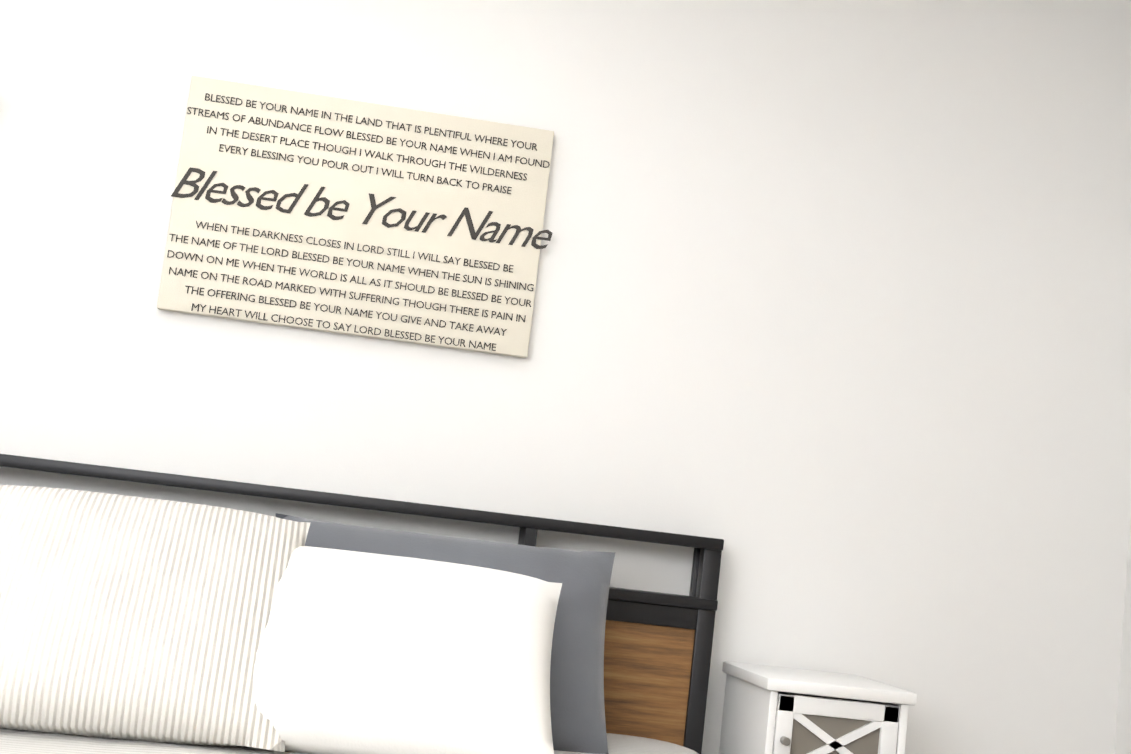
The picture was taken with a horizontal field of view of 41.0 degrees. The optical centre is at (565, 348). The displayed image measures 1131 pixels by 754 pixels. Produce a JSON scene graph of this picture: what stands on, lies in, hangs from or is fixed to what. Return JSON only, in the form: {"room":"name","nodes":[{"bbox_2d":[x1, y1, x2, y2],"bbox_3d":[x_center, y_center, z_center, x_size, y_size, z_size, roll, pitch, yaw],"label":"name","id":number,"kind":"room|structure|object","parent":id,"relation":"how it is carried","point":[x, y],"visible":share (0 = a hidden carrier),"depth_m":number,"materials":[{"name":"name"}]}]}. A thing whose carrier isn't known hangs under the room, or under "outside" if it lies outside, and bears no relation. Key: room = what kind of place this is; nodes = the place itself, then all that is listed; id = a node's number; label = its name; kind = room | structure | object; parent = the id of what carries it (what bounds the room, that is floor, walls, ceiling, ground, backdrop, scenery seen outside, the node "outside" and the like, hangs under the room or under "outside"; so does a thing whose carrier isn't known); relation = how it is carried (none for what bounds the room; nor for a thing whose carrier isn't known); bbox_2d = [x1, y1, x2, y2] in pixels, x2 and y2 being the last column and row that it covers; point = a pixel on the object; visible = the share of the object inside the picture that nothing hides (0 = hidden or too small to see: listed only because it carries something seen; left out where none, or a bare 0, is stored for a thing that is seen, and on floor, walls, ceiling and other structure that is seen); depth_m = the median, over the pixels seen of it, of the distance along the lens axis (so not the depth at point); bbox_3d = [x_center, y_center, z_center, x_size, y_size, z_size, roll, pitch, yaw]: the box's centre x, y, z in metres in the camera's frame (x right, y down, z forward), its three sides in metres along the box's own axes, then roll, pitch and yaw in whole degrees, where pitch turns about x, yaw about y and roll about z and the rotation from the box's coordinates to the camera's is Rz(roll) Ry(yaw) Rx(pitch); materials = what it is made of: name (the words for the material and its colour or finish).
{"room":"bedroom","nodes":[
{"label":"bedroom","id":0,"kind":"room"},
{"bbox_2d":[0,0,1130,753],"bbox_3d":[0.287,0.213,3.510,8.120,2.440,0.150,8,-7,-8],"label":"wall","id":1,"kind":"structure","parent":0,"point":[830,338],"depth_m":3.47,"materials":[{"name":"paint"}]},
{"bbox_2d":[157,76,553,357],"bbox_3d":[-0.446,-0.287,3.358,0.838,0.520,0.032,8,-7,-8],"label":"wall art","id":2,"kind":"object","parent":1,"relation":"attached to","point":[295,209],"visible":1,"depth_m":3.34,"materials":[{"name":"fabric"}]},
{"bbox_2d":[1114,516,1130,753],"bbox_3d":[1.752,0.097,1.268,0.120,2.440,4.720,8,-7,-8],"label":"wall","id":3,"kind":"structure","parent":0,"point":[1123,737],"depth_m":3.50,"materials":[{"name":"paint"}]},
{"bbox_3d":[-0.560,1.067,0.885,5.970,0.100,4.870,8,-7,-8],"label":"floor carpet","id":4,"kind":"object","parent":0,"visible":0},
{"bbox_2d":[0,454,723,753],"bbox_3d":[-0.250,0.691,2.021,1.897,1.000,2.481,8,-7,-8],"label":"bed","id":5,"kind":"object","parent":4,"relation":"on","point":[134,625],"visible":1,"depth_m":2.56,"materials":[{"name":"black metal"}]},
{"bbox_2d":[0,482,310,752],"bbox_3d":[-0.765,0.443,2.571,0.620,0.200,0.540,8,35,-10],"label":"pillow","id":6,"kind":"object","parent":5,"relation":"on","point":[126,621],"depth_m":2.46,"materials":[{"name":"white fabric"}]},
{"bbox_2d":[131,541,562,753],"bbox_3d":[-0.347,0.525,2.636,0.680,0.190,0.500,7,29,-3],"label":"pillow","id":7,"kind":"object","parent":5,"relation":"on","point":[316,650],"depth_m":2.48,"materials":[{"name":"white fabric"}]},
{"bbox_2d":[719,661,916,753],"bbox_3d":[0.488,1.056,3.153,0.314,0.735,0.369,8,-7,-8],"label":"nightstand","id":8,"kind":"object","parent":4,"relation":"on","point":[773,710],"visible":1,"depth_m":3.04,"materials":[{"name":"white paint"}]}
]}

